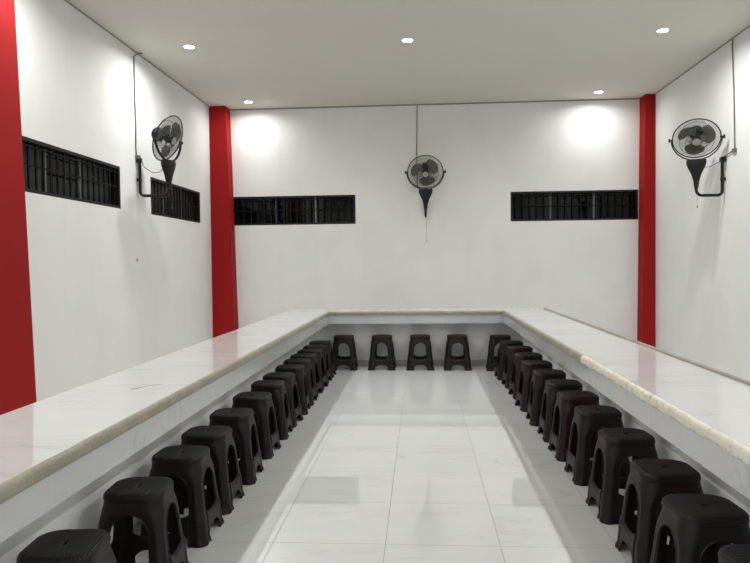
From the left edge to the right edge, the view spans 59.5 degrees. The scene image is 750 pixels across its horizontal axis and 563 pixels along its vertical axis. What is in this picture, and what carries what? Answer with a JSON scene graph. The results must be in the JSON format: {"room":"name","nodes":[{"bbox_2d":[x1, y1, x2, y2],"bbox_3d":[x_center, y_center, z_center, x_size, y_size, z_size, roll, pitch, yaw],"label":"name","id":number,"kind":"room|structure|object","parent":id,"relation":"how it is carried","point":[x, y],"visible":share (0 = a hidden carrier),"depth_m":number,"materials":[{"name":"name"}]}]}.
{"room":"dining hall","nodes":[
{"label":"dining hall","id":0,"kind":"room"},
{"bbox_2d":[14,0,212,401],"bbox_3d":[-3.256,-0.678,4.748,0.160,4.127,13.380,-1,2,4],"label":"wall","id":1,"kind":"structure","parent":0,"point":[99,312],"depth_m":7.31,"materials":[{"name":"white paint"}]},
{"bbox_2d":[22,136,120,208],"bbox_3d":[-3.125,-1.065,6.646,0.146,0.490,2.086,-1,2,4],"label":"window","id":2,"kind":"structure","parent":1,"relation":"in","point":[49,170],"depth_m":6.64,"materials":[{"name":"black metal"}]},
{"bbox_2d":[64,0,209,106],"bbox_3d":[-3.192,-2.736,4.685,0.015,0.011,13.060,-1,2,4],"label":"trim","id":3,"kind":"structure","parent":1,"relation":"attached to","point":[71,4],"depth_m":7.88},
{"bbox_2d":[133,53,161,172],"bbox_3d":[-2.785,-2.087,8.102,0.342,1.496,0.098,-1,2,4],"label":"power cable","id":4,"kind":"object","parent":1,"relation":"attached to","point":[136,155],"visible":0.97,"depth_m":8.08,"materials":[{"name":"white plastic"}]},
{"bbox_2d":[136,115,182,208],"bbox_3d":[-2.589,-1.465,8.147,0.580,1.142,0.515,-2,2,-44],"label":"wall fan","id":5,"kind":"object","parent":1,"relation":"attached to","point":[159,134],"visible":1,"depth_m":8.08,"materials":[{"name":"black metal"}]},
{"bbox_2d":[150,177,199,222],"bbox_3d":[-2.928,-1.146,9.510,0.146,0.490,1.930,-1,2,4],"label":"window","id":6,"kind":"structure","parent":1,"relation":"in","point":[185,202],"depth_m":9.56,"materials":[{"name":"black metal"}]},
{"bbox_2d":[135,366,669,562],"bbox_3d":[0.462,1.410,4.551,7.566,0.120,13.380,-1,2,4],"label":"floor","id":7,"kind":"structure","parent":0,"point":[420,465],"depth_m":4.29,"materials":[{"name":"tile"}]},
{"bbox_2d":[0,0,36,414],"bbox_3d":[-3.012,-0.688,5.057,0.285,4.125,0.810,-1,2,4],"label":"pillar","id":8,"kind":"structure","parent":7,"relation":"on","point":[17,366],"depth_m":5.18,"materials":[{"name":"red paint"}]},
{"bbox_2d":[16,529,116,562],"bbox_3d":[-1.148,1.198,2.447,0.380,0.457,0.380,-1,2,-2],"label":"plastic stool","id":9,"kind":"object","parent":7,"relation":"on","point":[66,545],"visible":1,"depth_m":2.42,"materials":[{"name":"black plastic"}]},
{"bbox_2d":[98,476,189,562],"bbox_3d":[-1.099,1.180,3.075,0.380,0.457,0.380,-1,2,-1],"label":"plastic stool","id":10,"kind":"object","parent":7,"relation":"on","point":[151,500],"visible":0.91,"depth_m":3.00,"materials":[{"name":"black plastic"}]},
{"bbox_2d":[140,445,223,547],"bbox_3d":[-1.066,1.164,3.629,0.380,0.457,0.380,-1,2,3],"label":"plastic stool","id":11,"kind":"object","parent":7,"relation":"on","point":[192,464],"visible":0.73,"depth_m":3.50,"materials":[{"name":"black plastic"}]},
{"bbox_2d":[176,425,244,514],"bbox_3d":[-1.039,1.151,4.079,0.380,0.457,0.380,-1,2,4],"label":"plastic stool","id":12,"kind":"object","parent":7,"relation":"on","point":[220,441],"visible":0.63,"depth_m":3.95,"materials":[{"name":"black plastic"}]},
{"bbox_2d":[209,106,238,337],"bbox_3d":[-2.549,-0.860,11.109,0.375,4.125,0.265,-1,2,4],"label":"pillar","id":13,"kind":"structure","parent":7,"relation":"on","point":[223,251],"depth_m":10.99,"materials":[{"name":"red paint"}]},
{"bbox_2d":[205,408,263,485],"bbox_3d":[-0.998,1.137,4.594,0.380,0.457,0.380,-1,2,2],"label":"plastic stool","id":14,"kind":"object","parent":7,"relation":"on","point":[241,421],"visible":0.63,"depth_m":4.46,"materials":[{"name":"black plastic"}]},
{"bbox_2d":[232,392,280,459],"bbox_3d":[-0.964,1.120,5.183,0.380,0.457,0.380,0,2,6],"label":"plastic stool","id":15,"kind":"object","parent":7,"relation":"on","point":[261,403],"visible":0.59,"depth_m":5.05,"materials":[{"name":"black plastic"}]},
{"bbox_2d":[251,380,292,439],"bbox_3d":[-0.927,1.105,5.721,0.380,0.457,0.380,-1,2,1],"label":"plastic stool","id":16,"kind":"object","parent":7,"relation":"on","point":[277,388],"visible":0.56,"depth_m":5.58,"materials":[{"name":"black plastic"}]},
{"bbox_2d":[263,372,303,427],"bbox_3d":[-0.891,1.093,6.135,0.380,0.457,0.380,0,2,8],"label":"plastic stool","id":17,"kind":"object","parent":7,"relation":"on","point":[291,386],"visible":0.48,"depth_m":6.04,"materials":[{"name":"black plastic"}]},
{"bbox_2d":[275,364,310,414],"bbox_3d":[-0.854,1.079,6.623,0.380,0.457,0.380,-1,2,0],"label":"plastic stool","id":18,"kind":"object","parent":7,"relation":"on","point":[298,369],"visible":0.56,"depth_m":6.49,"materials":[{"name":"black plastic"}]},
{"bbox_2d":[283,358,316,405],"bbox_3d":[-0.829,1.068,7.042,0.380,0.457,0.380,-1,2,3],"label":"plastic stool","id":19,"kind":"object","parent":7,"relation":"on","point":[306,362],"visible":0.44,"depth_m":6.93,"materials":[{"name":"black plastic"}]},
{"bbox_2d":[290,353,322,397],"bbox_3d":[-0.807,1.056,7.446,0.380,0.457,0.380,0,2,8],"label":"plastic stool","id":20,"kind":"object","parent":7,"relation":"on","point":[316,373],"visible":0.4,"depth_m":7.39,"materials":[{"name":"black plastic"}]},
{"bbox_2d":[297,348,328,389],"bbox_3d":[-0.774,1.045,7.855,0.380,0.457,0.380,0,2,7],"label":"plastic stool","id":21,"kind":"object","parent":7,"relation":"on","point":[320,358],"visible":0.38,"depth_m":7.79,"materials":[{"name":"black plastic"}]},
{"bbox_2d":[303,344,331,383],"bbox_3d":[-0.751,1.034,8.252,0.380,0.457,0.380,0,2,6],"label":"plastic stool","id":22,"kind":"object","parent":7,"relation":"on","point":[312,346],"visible":0.41,"depth_m":8.18,"materials":[{"name":"black plastic"}]},
{"bbox_2d":[309,340,335,377],"bbox_3d":[-0.722,1.021,8.706,0.380,0.457,0.380,-1,2,4],"label":"plastic stool","id":23,"kind":"object","parent":7,"relation":"on","point":[327,343],"visible":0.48,"depth_m":8.60,"materials":[{"name":"black plastic"}]},
{"bbox_2d":[332,335,357,370],"bbox_3d":[-0.436,0.996,9.274,0.390,0.468,0.390,-1,2,1],"label":"plastic stool","id":24,"kind":"object","parent":7,"relation":"on","point":[351,361],"visible":0.91,"depth_m":9.12,"materials":[{"name":"black plastic"}]},
{"bbox_2d":[0,307,749,562],"bbox_3d":[0.276,0.928,4.898,3.677,0.829,9.755,-1,2,4],"label":"counter","id":25,"kind":"object","parent":7,"relation":"on","point":[60,453],"depth_m":3.57,"materials":[{"name":"stone"}]},
{"bbox_2d":[0,307,749,483],"bbox_3d":[0.268,0.553,4.888,3.670,0.040,9.755,-1,2,4],"label":"countertop","id":26,"kind":"structure","parent":25,"relation":"on","point":[32,434],"depth_m":3.62,"materials":[{"name":"stone"}]},
{"bbox_2d":[368,334,396,370],"bbox_3d":[0.101,0.991,9.247,0.390,0.468,0.390,-1,2,5],"label":"plastic stool","id":27,"kind":"object","parent":7,"relation":"on","point":[389,361],"visible":1,"depth_m":9.10,"materials":[{"name":"black plastic"}]},
{"bbox_2d":[406,334,434,370],"bbox_3d":[0.633,0.986,9.210,0.390,0.468,0.390,-1,2,3],"label":"plastic stool","id":28,"kind":"object","parent":7,"relation":"on","point":[412,360],"visible":1,"depth_m":9.06,"materials":[{"name":"black plastic"}]},
{"bbox_2d":[443,334,471,370],"bbox_3d":[1.150,0.982,9.164,0.390,0.468,0.390,-1,2,5],"label":"plastic stool","id":29,"kind":"object","parent":7,"relation":"on","point":[464,360],"visible":1,"depth_m":9.01,"materials":[{"name":"black plastic"}]},
{"bbox_2d":[486,334,510,370],"bbox_3d":[1.730,0.978,9.074,0.390,0.468,0.390,0,2,8],"label":"plastic stool","id":30,"kind":"object","parent":7,"relation":"on","point":[494,340],"visible":0.49,"depth_m":8.94,"materials":[{"name":"black plastic"}]},
{"bbox_2d":[494,340,522,380],"bbox_3d":[1.738,0.997,8.385,0.390,0.468,0.390,-1,2,2],"label":"plastic stool","id":31,"kind":"object","parent":7,"relation":"on","point":[502,348],"visible":0.48,"depth_m":8.26,"materials":[{"name":"black plastic"}]},
{"bbox_2d":[501,345,532,388],"bbox_3d":[1.725,1.012,7.835,0.390,0.468,0.390,-1,2,1],"label":"plastic stool","id":32,"kind":"object","parent":7,"relation":"on","point":[509,357],"visible":0.54,"depth_m":7.71,"materials":[{"name":"black plastic"}]},
{"bbox_2d":[508,352,542,399],"bbox_3d":[1.688,1.029,7.233,0.390,0.468,0.390,-1,2,0],"label":"plastic stool","id":33,"kind":"object","parent":7,"relation":"on","point":[520,356],"visible":0.46,"depth_m":7.14,"materials":[{"name":"black plastic"}]},
{"bbox_2d":[514,360,552,411],"bbox_3d":[1.638,1.045,6.650,0.390,0.468,0.390,-1,2,0],"label":"plastic stool","id":34,"kind":"object","parent":7,"relation":"on","point":[527,366],"visible":0.56,"depth_m":6.52,"materials":[{"name":"black plastic"}]},
{"bbox_2d":[526,369,565,426],"bbox_3d":[1.609,1.062,6.068,0.390,0.468,0.390,0,2,6],"label":"plastic stool","id":35,"kind":"object","parent":7,"relation":"on","point":[540,376],"visible":0.51,"depth_m":5.94,"materials":[{"name":"black plastic"}]},
{"bbox_2d":[537,379,582,442],"bbox_3d":[1.589,1.077,5.532,0.390,0.468,0.390,-1,2,4],"label":"plastic stool","id":36,"kind":"object","parent":7,"relation":"on","point":[552,386],"visible":0.45,"depth_m":5.42,"materials":[{"name":"black plastic"}]},
{"bbox_2d":[548,390,602,461],"bbox_3d":[1.551,1.091,5.027,0.390,0.468,0.390,-1,2,3],"label":"plastic stool","id":37,"kind":"object","parent":7,"relation":"on","point":[566,401],"visible":0.59,"depth_m":4.90,"materials":[{"name":"black plastic"}]},
{"bbox_2d":[564,405,630,485],"bbox_3d":[1.524,1.106,4.496,0.390,0.468,0.390,-1,2,4],"label":"plastic stool","id":38,"kind":"object","parent":7,"relation":"on","point":[587,419],"visible":0.69,"depth_m":4.36,"materials":[{"name":"black plastic"}]},
{"bbox_2d":[586,428,661,524],"bbox_3d":[1.476,1.124,3.862,0.390,0.468,0.390,-1,2,3],"label":"plastic stool","id":39,"kind":"object","parent":7,"relation":"on","point":[613,446],"visible":0.75,"depth_m":3.73,"materials":[{"name":"black plastic"}]},
{"bbox_2d":[637,94,655,346],"bbox_3d":[4.389,-0.924,10.629,0.206,4.125,0.265,-1,2,4],"label":"pillar","id":40,"kind":"structure","parent":7,"relation":"on","point":[646,306],"depth_m":10.52,"materials":[{"name":"red paint"}]},
{"bbox_2d":[615,459,707,562],"bbox_3d":[1.424,1.142,3.231,0.390,0.468,0.390,-1,2,4],"label":"plastic stool","id":41,"kind":"object","parent":7,"relation":"on","point":[652,480],"visible":0.62,"depth_m":3.12,"materials":[{"name":"black plastic"}]},
{"bbox_2d":[650,494,749,562],"bbox_3d":[1.365,1.157,2.725,0.390,0.468,0.390,-1,2,1],"label":"plastic stool","id":42,"kind":"object","parent":7,"relation":"on","point":[696,522],"visible":0.93,"depth_m":2.63,"materials":[{"name":"black plastic"}]},
{"bbox_2d":[718,544,749,562],"bbox_3d":[1.337,1.171,2.212,0.390,0.468,0.390,-1,2,4],"label":"plastic stool","id":43,"kind":"object","parent":7,"relation":"on","point":[731,553],"visible":1,"depth_m":2.27,"materials":[{"name":"black plastic"}]},
{"bbox_2d":[67,0,749,108],"bbox_3d":[0.414,-2.835,4.434,7.566,0.120,13.380,-1,2,4],"label":"ceiling","id":44,"kind":"structure","parent":0,"point":[266,53],"depth_m":8.00,"materials":[{"name":"paint"}]},
{"bbox_2d":[182,44,195,48],"bbox_3d":[-2.248,-2.838,7.947,0.162,0.007,0.162,-1,2,4],"label":"recessed light","id":45,"kind":"object","parent":44,"relation":"in","point":[187,46],"visible":1,"depth_m":7.93,"materials":[{"name":"white plastic"}]},
{"bbox_2d":[401,38,413,42],"bbox_3d":[0.386,-2.863,7.794,0.162,0.007,0.162,-1,2,4],"label":"recessed light","id":46,"kind":"object","parent":44,"relation":"in","point":[406,40],"visible":1,"depth_m":7.80,"materials":[{"name":"white plastic"}]},
{"bbox_2d":[655,28,670,32],"bbox_3d":[3.316,-2.890,7.561,0.162,0.007,0.162,-1,2,4],"label":"recessed light","id":47,"kind":"object","parent":44,"relation":"in","point":[661,30],"visible":1,"depth_m":7.56,"materials":[{"name":"white plastic"}]},
{"bbox_2d":[230,99,639,340],"bbox_3d":[0.892,-0.899,11.084,7.246,4.127,0.160,-1,2,4],"label":"wall","id":48,"kind":"structure","parent":0,"point":[473,255],"depth_m":10.98,"materials":[{"name":"white paint"}]},
{"bbox_2d":[234,195,355,225],"bbox_3d":[-1.380,-1.211,11.229,2.118,0.490,0.146,-1,2,4],"label":"window","id":49,"kind":"structure","parent":48,"relation":"in","point":[316,209],"depth_m":11.22,"materials":[{"name":"black metal"}]},
{"bbox_2d":[416,109,417,185],"bbox_3d":[0.730,-2.219,10.965,0.088,1.408,0.016,0,2,12],"label":"power cable","id":50,"kind":"object","parent":48,"relation":"attached to","point":[417,109],"visible":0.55,"depth_m":10.96,"materials":[{"name":"plastic"}]},
{"bbox_2d":[405,155,445,241],"bbox_3d":[0.830,-1.331,10.659,0.514,1.381,0.514,-2,2,-43],"label":"wall fan","id":51,"kind":"object","parent":48,"relation":"attached to","point":[430,166],"visible":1,"depth_m":10.61,"materials":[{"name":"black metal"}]},
{"bbox_2d":[230,98,639,110],"bbox_3d":[0.864,-2.948,10.940,7.216,0.022,0.015,-1,2,4],"label":"trim","id":52,"kind":"structure","parent":48,"relation":"attached to","point":[617,98],"depth_m":10.92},
{"bbox_2d":[510,190,637,220],"bbox_3d":[3.287,-1.254,10.906,2.068,0.490,0.146,-1,2,4],"label":"window","id":53,"kind":"structure","parent":48,"relation":"in","point":[587,204],"depth_m":10.90,"materials":[{"name":"black metal"}]},
{"bbox_2d":[656,27,749,380],"bbox_3d":[4.132,-0.746,4.236,0.160,4.127,13.380,-1,2,4],"label":"wall","id":54,"kind":"structure","parent":0,"point":[703,252],"depth_m":8.58,"materials":[{"name":"white paint"}]},
{"bbox_2d":[668,118,725,207],"bbox_3d":[3.989,-1.444,8.107,0.646,1.065,0.392,-1,2,4],"label":"wall fan","id":55,"kind":"object","parent":54,"relation":"attached to","point":[707,134],"visible":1,"depth_m":8.07,"materials":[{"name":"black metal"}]},
{"bbox_2d":[655,25,749,93],"bbox_3d":[4.021,-2.803,4.186,0.015,0.011,13.060,-1,2,4],"label":"trim","id":56,"kind":"structure","parent":54,"relation":"attached to","point":[749,25],"depth_m":8.59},
{"bbox_2d":[710,39,736,166],"bbox_3d":[4.228,-2.155,7.997,0.198,1.481,0.450,-2,2,-32],"label":"power cable","id":57,"kind":"object","parent":54,"relation":"attached to","point":[734,149],"visible":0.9,"depth_m":7.83,"materials":[{"name":"white plastic"}]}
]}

